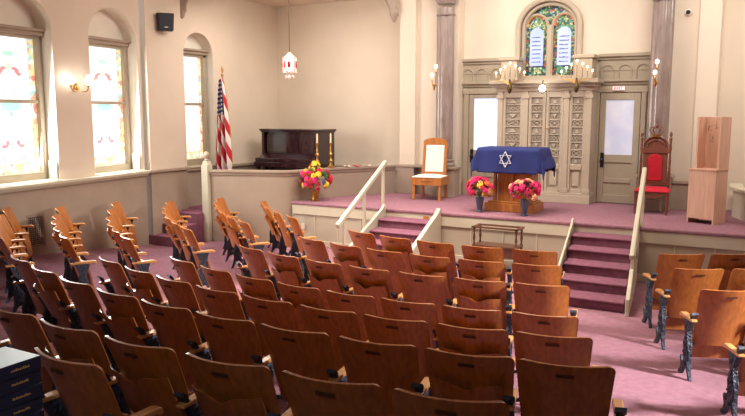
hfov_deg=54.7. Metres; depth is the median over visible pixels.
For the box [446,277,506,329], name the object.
seat
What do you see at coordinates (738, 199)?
wall
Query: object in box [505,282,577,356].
seat
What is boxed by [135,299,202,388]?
seat
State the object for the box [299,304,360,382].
seat
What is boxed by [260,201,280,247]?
seat
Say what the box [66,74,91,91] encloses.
wall sconce
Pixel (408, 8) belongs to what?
wall pier
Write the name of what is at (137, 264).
seat
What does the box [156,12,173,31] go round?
loudspeaker
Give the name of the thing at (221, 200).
seat
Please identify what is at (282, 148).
upright piano
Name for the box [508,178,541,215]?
vase
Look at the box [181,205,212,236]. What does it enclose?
floor
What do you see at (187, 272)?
seat
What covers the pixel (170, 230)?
seat
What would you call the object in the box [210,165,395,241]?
wall
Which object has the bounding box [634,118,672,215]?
chair
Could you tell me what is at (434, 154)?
cushion
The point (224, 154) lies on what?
flag
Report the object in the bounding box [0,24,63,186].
window
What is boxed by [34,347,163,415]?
seat
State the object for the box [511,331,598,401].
seat
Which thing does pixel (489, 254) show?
seat
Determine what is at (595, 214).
floor
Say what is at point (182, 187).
trim
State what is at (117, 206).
seat
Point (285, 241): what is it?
seat
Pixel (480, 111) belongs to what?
door
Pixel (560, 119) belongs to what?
torah ark
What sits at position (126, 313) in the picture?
seat
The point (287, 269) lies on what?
seat
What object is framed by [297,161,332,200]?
flower arrangement
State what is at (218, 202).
seat
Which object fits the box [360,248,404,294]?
seat
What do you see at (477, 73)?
trim
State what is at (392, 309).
seat
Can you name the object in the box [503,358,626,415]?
seat
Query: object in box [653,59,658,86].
wall sconce
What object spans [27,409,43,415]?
book
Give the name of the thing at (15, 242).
seat
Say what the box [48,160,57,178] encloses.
board
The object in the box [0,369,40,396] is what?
book
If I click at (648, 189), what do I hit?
seat cushion
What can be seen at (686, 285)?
seat
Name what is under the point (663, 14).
column
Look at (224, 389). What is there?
seat
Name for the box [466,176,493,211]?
flower arrangement
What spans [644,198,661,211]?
storage box
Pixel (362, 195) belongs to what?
handrail
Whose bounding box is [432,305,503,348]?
seat
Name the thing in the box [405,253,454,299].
seat
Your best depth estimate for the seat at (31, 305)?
6.74 m
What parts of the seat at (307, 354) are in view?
armrest, number plate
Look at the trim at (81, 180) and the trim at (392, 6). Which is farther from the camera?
the trim at (392, 6)
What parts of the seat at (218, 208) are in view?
backrest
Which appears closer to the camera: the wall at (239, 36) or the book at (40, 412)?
the book at (40, 412)
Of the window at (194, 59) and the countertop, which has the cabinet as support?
the countertop
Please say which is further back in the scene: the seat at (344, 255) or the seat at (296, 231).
the seat at (296, 231)
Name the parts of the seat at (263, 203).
backrest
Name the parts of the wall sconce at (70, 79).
lamp shade, arm, lamp shade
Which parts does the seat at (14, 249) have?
backrest, armrest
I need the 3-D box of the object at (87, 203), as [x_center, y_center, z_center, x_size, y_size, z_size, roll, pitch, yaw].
[-6.282,0.913,7.521,0.024,1.660,12.030,3,8,21]
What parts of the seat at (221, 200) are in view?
backrest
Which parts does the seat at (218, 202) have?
backrest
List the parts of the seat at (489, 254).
backrest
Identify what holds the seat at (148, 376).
on the floor at (648, 381)
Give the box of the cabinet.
[686,117,731,224]
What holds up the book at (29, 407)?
on the book at (40, 412)
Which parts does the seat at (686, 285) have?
armrest, tip seat, backrest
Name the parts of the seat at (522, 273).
backrest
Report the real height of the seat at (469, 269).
0.858 m
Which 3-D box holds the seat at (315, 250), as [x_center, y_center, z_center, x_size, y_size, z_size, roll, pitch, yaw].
[-0.688,0.786,9.011,0.360,0.858,0.595,-7,10,-42]
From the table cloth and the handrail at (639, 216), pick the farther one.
the table cloth
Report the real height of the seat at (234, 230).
0.858 m
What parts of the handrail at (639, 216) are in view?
post, post, post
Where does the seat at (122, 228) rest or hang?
on the floor at (648, 381)
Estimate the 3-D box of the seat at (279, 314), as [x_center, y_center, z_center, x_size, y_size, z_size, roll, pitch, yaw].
[-0.790,1.117,5.815,0.595,0.858,0.360,5,9,31]
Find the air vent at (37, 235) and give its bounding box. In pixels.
[26,213,45,246]
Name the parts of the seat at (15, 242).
backrest, tip seat, armrest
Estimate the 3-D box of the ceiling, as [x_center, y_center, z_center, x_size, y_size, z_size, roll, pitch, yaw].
[-1.469,-4.203,13.806,3.600,0.001,3.600,4,9,29]
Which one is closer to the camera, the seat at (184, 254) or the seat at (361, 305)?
the seat at (361, 305)
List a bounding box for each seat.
[0,214,28,260]
[0,221,25,282]
[0,230,25,292]
[0,234,36,312]
[0,309,57,393]
[1,207,35,263]
[11,254,58,325]
[30,265,83,342]
[34,319,132,413]
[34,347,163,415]
[51,220,80,278]
[52,214,81,252]
[53,226,82,288]
[55,206,86,259]
[56,276,109,345]
[59,233,96,298]
[91,287,150,372]
[97,256,144,315]
[103,335,192,415]
[106,216,132,257]
[107,209,134,238]
[107,222,133,264]
[111,202,139,251]
[112,227,138,279]
[120,234,156,288]
[121,266,165,322]
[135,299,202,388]
[151,275,202,334]
[162,205,187,230]
[162,210,186,261]
[165,201,190,236]
[165,215,180,268]
[167,256,205,311]
[171,220,198,276]
[173,353,281,415]
[181,225,214,287]
[187,311,263,389]
[190,285,245,360]
[197,265,240,310]
[214,201,237,248]
[215,205,237,254]
[216,197,239,218]
[219,210,242,261]
[227,214,244,267]
[235,245,270,292]
[235,273,277,319]
[237,294,298,371]
[238,219,269,274]
[250,323,335,408]
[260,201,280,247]
[264,205,285,252]
[264,251,303,300]
[267,370,384,415]
[273,210,292,255]
[276,282,323,331]
[285,214,316,269]
[295,236,329,280]
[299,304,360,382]
[300,258,345,309]
[324,290,377,341]
[325,242,364,287]
[326,336,419,415]
[342,265,392,317]
[346,230,377,268]
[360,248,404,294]
[362,314,430,395]
[379,235,412,273]
[380,298,437,348]
[391,271,447,323]
[391,388,509,415]
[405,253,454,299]
[412,348,514,401]
[416,240,457,291]
[429,323,508,395]
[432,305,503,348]
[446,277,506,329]
[452,258,504,306]
[455,245,503,277]
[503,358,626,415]
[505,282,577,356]
[506,249,564,303]
[506,263,561,330]
[508,312,578,372]
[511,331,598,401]
[641,253,704,327]
[654,268,723,349]
[678,289,744,381]
[707,254,744,289]
[720,341,744,415]
[725,268,744,290]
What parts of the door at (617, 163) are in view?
handle, glass pane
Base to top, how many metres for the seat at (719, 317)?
0.858 m
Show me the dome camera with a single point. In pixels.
(688, 12)
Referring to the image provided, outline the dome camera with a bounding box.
[685,9,692,15]
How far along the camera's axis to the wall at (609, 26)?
12.50 m
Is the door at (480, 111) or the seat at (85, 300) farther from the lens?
the door at (480, 111)
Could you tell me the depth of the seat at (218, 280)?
7.13 m
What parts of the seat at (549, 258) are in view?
backrest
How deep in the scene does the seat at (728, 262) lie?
7.93 m
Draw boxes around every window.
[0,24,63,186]
[88,35,145,175]
[183,48,215,167]
[515,0,582,79]
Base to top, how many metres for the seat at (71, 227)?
0.858 m
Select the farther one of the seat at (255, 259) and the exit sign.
the exit sign
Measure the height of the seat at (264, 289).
0.858 m
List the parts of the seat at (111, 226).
backrest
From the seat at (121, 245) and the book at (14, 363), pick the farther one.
the seat at (121, 245)
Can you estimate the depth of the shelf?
10.89 m
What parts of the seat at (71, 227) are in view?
backrest, tip seat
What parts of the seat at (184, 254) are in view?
backrest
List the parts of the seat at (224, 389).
armrest, number plate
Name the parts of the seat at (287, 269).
backrest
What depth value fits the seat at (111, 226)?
10.06 m
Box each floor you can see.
[0,241,744,415]
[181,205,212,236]
[291,192,744,238]
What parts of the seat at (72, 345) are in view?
number plate, backrest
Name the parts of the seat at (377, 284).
armrest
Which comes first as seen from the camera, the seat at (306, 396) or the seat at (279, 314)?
the seat at (306, 396)
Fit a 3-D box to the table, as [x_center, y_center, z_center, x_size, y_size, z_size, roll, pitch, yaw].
[2.348,-0.471,11.889,0.880,1.030,0.540,4,9,29]
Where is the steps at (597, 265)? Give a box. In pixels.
[563,231,631,312]
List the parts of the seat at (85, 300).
armrest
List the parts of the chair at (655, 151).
leg, post, seat frame, frame, leg, post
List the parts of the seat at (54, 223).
backrest, armrest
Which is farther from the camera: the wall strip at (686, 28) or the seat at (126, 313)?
the wall strip at (686, 28)
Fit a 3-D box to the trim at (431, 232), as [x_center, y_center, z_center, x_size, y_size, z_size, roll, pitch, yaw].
[0.701,0.544,10.863,0.070,0.848,1.995,3,8,23]
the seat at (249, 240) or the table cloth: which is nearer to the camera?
the seat at (249, 240)
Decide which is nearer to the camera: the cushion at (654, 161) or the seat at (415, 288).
the seat at (415, 288)
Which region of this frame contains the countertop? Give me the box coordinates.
[688,167,728,170]
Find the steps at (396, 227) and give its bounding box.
[369,216,428,250]
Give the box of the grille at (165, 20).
[159,14,172,29]
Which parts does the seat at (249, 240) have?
backrest, armrest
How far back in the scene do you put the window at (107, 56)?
12.42 m
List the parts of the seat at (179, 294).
armrest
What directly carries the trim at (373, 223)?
on the floor at (648, 381)
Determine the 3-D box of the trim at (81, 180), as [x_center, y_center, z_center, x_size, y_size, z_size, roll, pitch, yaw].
[-6.245,0.106,7.405,0.130,0.090,12.053,3,8,21]
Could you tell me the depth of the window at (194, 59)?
14.49 m
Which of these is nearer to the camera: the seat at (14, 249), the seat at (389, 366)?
the seat at (389, 366)
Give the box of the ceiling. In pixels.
[244,0,353,6]
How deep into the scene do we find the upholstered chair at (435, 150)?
13.58 m
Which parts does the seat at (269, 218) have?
backrest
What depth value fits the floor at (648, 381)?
7.28 m
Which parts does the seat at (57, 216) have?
backrest, tip seat, armrest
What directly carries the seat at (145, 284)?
on the floor at (648, 381)
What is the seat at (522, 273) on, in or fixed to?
on the floor at (648, 381)
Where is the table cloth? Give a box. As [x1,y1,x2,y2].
[470,146,555,179]
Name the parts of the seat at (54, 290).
backrest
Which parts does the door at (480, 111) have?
handle, glass pane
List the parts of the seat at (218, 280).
backrest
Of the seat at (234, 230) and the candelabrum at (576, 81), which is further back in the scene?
the candelabrum at (576, 81)
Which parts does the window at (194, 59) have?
stained pane, sill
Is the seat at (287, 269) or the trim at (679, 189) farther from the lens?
the trim at (679, 189)
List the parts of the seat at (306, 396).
armrest, number plate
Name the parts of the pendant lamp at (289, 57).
chain, ruby panel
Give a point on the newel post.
(206, 166)
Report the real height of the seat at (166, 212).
0.858 m
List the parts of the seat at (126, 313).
armrest, backrest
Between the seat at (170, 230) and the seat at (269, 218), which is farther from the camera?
the seat at (269, 218)
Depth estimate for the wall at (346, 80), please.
15.58 m
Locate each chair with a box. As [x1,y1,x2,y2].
[411,138,448,200]
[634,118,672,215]
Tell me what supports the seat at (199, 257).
on the floor at (648, 381)
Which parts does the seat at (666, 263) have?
armrest, tip seat, backrest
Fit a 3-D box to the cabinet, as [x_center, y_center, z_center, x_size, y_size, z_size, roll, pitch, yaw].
[4.925,-0.555,10.548,0.380,1.550,0.420,-6,10,-38]
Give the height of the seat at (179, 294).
0.858 m
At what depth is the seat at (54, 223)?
9.77 m
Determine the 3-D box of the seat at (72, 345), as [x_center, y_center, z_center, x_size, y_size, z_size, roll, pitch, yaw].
[-1.687,1.067,4.232,0.594,0.858,0.358,5,9,31]
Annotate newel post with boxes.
[201,151,212,241]
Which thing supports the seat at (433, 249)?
on the floor at (648, 381)
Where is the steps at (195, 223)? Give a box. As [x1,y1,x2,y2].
[149,210,203,246]
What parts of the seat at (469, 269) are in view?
backrest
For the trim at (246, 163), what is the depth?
14.10 m
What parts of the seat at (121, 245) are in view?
backrest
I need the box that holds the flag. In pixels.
[215,67,232,169]
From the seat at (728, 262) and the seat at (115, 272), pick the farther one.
the seat at (728, 262)
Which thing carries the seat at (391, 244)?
on the floor at (648, 381)
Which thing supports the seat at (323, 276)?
on the floor at (648, 381)
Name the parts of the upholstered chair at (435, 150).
leg, leg, rail, crest rail, leg, leg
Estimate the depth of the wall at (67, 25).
11.30 m
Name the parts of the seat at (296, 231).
backrest, armrest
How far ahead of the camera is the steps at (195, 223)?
13.28 m
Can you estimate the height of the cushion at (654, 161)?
0.435 m
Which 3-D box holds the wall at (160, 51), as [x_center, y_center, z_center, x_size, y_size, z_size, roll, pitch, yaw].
[-3.899,-2.172,13.255,0.260,5.600,0.880,4,9,29]
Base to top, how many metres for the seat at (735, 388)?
0.858 m
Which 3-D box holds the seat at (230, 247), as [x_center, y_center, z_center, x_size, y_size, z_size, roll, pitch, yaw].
[-2.231,0.472,11.364,0.360,0.858,0.595,-2,8,-14]
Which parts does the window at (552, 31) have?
tablet pane, foliage pane, jewelled pane, tablet pane, foliage pane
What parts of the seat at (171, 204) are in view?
backrest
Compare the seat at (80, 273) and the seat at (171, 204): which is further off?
the seat at (171, 204)
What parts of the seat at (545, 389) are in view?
armrest, number plate, armrest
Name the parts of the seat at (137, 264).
backrest, armrest, armrest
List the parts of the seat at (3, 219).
backrest, tip seat, armrest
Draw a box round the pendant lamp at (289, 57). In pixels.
[282,0,296,78]
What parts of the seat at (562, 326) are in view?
armrest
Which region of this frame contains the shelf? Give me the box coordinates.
[472,241,521,249]
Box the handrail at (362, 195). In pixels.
[336,160,386,244]
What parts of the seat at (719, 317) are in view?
armrest, tip seat, backrest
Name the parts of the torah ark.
panel, ark door, cornice, ark door, panel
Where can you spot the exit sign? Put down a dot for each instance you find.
(614, 87)
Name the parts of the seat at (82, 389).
armrest, number plate, backrest, armrest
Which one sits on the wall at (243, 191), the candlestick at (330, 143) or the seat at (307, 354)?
the candlestick at (330, 143)
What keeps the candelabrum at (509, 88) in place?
attached to the torah ark
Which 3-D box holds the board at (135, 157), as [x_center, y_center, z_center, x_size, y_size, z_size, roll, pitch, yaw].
[-4.222,-0.827,12.868,0.162,0.284,0.017,2,8,16]
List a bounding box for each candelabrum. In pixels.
[495,62,524,93]
[561,59,593,92]
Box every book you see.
[0,347,40,382]
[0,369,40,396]
[0,382,42,411]
[0,396,42,415]
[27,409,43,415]
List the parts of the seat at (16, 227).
backrest, tip seat, armrest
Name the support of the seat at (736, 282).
on the floor at (648, 381)
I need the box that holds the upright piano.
[254,128,335,169]
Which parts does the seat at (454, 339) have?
number plate, backrest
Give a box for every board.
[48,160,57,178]
[132,154,139,169]
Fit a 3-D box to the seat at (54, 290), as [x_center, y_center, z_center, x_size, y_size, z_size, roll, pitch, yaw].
[-2.767,0.932,6.349,0.594,0.858,0.358,7,11,44]
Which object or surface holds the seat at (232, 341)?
on the floor at (648, 381)
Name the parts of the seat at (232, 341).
armrest, backrest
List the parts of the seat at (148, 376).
armrest, number plate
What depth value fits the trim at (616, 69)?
12.52 m
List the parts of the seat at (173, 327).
armrest, tip seat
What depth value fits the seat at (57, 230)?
9.34 m
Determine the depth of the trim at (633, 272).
8.88 m
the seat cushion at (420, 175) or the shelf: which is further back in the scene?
the seat cushion at (420, 175)
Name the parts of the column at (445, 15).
moulding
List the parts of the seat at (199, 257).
backrest, armrest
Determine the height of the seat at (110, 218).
0.858 m
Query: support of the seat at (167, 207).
on the floor at (648, 381)
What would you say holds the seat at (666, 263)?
on the floor at (648, 381)
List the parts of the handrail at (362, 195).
post, post, post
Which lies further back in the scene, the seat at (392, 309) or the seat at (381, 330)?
the seat at (392, 309)
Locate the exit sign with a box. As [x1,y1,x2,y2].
[613,86,624,89]
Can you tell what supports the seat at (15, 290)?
on the floor at (648, 381)
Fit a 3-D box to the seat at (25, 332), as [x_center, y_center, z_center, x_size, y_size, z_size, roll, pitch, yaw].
[-2.158,1.026,4.566,0.595,0.858,0.360,5,9,34]
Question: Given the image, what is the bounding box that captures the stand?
[471,223,524,259]
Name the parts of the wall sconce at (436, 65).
arm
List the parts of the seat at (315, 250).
backrest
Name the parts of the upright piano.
panel, lid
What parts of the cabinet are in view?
door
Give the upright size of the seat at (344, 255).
0.858 m
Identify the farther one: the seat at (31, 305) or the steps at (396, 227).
the steps at (396, 227)
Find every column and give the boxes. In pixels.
[430,0,460,196]
[636,0,675,210]
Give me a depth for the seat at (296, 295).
6.47 m
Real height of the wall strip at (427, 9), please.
4.820 m
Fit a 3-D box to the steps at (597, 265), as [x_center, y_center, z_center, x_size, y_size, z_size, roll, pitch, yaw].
[3.007,0.805,9.656,0.838,0.650,1.978,3,8,22]
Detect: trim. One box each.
[0,170,149,193]
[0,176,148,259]
[146,165,396,234]
[150,162,396,172]
[180,0,398,22]
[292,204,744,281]
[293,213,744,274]
[349,205,385,245]
[395,164,688,209]
[412,208,440,254]
[461,58,500,193]
[558,218,573,270]
[596,52,649,203]
[625,247,637,316]
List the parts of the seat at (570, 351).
number plate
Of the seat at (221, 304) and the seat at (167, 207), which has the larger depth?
the seat at (167, 207)
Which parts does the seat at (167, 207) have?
backrest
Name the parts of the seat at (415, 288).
armrest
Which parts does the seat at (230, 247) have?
backrest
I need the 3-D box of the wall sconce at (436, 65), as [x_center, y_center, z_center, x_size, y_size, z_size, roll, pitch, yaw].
[1.171,-2.438,13.480,0.144,0.488,0.154,4,9,29]
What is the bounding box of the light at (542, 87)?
[538,80,545,93]
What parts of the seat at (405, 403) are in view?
number plate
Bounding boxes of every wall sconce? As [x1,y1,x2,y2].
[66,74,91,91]
[430,64,437,89]
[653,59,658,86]
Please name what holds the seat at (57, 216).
on the floor at (648, 381)
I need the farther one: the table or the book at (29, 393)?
the table
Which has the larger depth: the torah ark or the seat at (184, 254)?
the torah ark
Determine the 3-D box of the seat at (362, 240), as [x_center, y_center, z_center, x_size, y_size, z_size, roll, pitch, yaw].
[-0.086,0.718,9.519,0.360,0.858,0.595,-7,10,-42]
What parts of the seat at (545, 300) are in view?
armrest, backrest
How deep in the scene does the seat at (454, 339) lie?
4.89 m
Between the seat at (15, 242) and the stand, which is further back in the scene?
the stand
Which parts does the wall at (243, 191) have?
cap moulding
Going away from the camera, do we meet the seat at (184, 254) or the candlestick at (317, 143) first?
the seat at (184, 254)
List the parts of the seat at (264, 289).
backrest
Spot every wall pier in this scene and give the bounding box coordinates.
[399,0,417,164]
[691,0,724,167]
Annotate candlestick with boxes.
[314,134,319,167]
[327,133,334,167]
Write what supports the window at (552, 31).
in the wall at (609, 26)
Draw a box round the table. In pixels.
[484,173,543,213]
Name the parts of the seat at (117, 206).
backrest, tip seat, armrest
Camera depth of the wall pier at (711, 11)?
11.56 m
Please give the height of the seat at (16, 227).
0.858 m
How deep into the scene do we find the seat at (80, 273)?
8.46 m
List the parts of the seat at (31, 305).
armrest, backrest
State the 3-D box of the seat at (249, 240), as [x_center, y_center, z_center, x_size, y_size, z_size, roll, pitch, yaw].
[-1.737,0.602,10.394,0.361,0.858,0.636,-3,8,-24]
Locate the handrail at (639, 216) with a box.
[629,167,646,284]
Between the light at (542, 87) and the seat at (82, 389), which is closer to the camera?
the seat at (82, 389)
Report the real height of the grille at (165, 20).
0.264 m
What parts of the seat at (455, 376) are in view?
armrest, number plate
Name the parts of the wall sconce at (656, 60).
arm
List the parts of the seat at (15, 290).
backrest, armrest, armrest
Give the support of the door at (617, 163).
in the wall at (609, 26)
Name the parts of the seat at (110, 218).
backrest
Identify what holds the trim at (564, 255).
on the floor at (648, 381)
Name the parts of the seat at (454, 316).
backrest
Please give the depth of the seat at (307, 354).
4.47 m
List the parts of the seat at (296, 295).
backrest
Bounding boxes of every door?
[462,89,497,195]
[593,86,648,204]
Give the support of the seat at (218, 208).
on the floor at (648, 381)
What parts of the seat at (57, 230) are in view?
backrest, armrest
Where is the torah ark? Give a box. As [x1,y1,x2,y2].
[489,54,603,204]
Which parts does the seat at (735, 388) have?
armrest, tip seat, backrest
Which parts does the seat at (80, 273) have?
backrest, armrest, armrest, tip seat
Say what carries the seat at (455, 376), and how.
on the floor at (648, 381)
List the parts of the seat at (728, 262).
backrest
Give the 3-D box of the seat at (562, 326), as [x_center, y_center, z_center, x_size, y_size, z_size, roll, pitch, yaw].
[1.360,1.226,5.717,0.636,0.858,0.361,2,8,17]
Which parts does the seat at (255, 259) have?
armrest, backrest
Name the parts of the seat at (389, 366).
armrest, number plate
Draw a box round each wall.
[0,0,144,178]
[138,0,184,172]
[180,0,278,166]
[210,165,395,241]
[277,0,399,165]
[464,0,744,209]
[729,183,744,220]
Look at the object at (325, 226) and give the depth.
11.24 m
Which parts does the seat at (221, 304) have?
backrest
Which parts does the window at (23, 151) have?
stained pane, frame, sill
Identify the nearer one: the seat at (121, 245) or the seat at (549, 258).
the seat at (549, 258)
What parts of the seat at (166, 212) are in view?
backrest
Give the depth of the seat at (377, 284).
7.20 m
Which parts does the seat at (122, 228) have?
backrest, tip seat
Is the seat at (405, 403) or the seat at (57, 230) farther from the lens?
the seat at (57, 230)
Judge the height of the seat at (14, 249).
0.858 m
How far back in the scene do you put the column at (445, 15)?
13.57 m
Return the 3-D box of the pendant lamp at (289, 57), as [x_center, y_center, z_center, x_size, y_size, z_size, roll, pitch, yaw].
[-1.455,-3.575,12.494,0.228,2.641,0.227,-6,10,-38]
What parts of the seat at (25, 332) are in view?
armrest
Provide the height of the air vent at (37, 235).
0.480 m
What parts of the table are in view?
frame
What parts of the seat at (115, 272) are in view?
armrest, backrest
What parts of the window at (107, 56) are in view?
stained pane, frame, sill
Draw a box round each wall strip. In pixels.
[417,0,464,194]
[667,0,700,180]
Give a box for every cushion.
[412,174,446,177]
[425,145,444,171]
[634,186,670,192]
[647,154,661,180]
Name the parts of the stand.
spindle post, frame, spindle post, spindle post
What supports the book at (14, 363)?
on the book at (12, 385)
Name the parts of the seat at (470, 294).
armrest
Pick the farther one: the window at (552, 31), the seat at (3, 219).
the window at (552, 31)

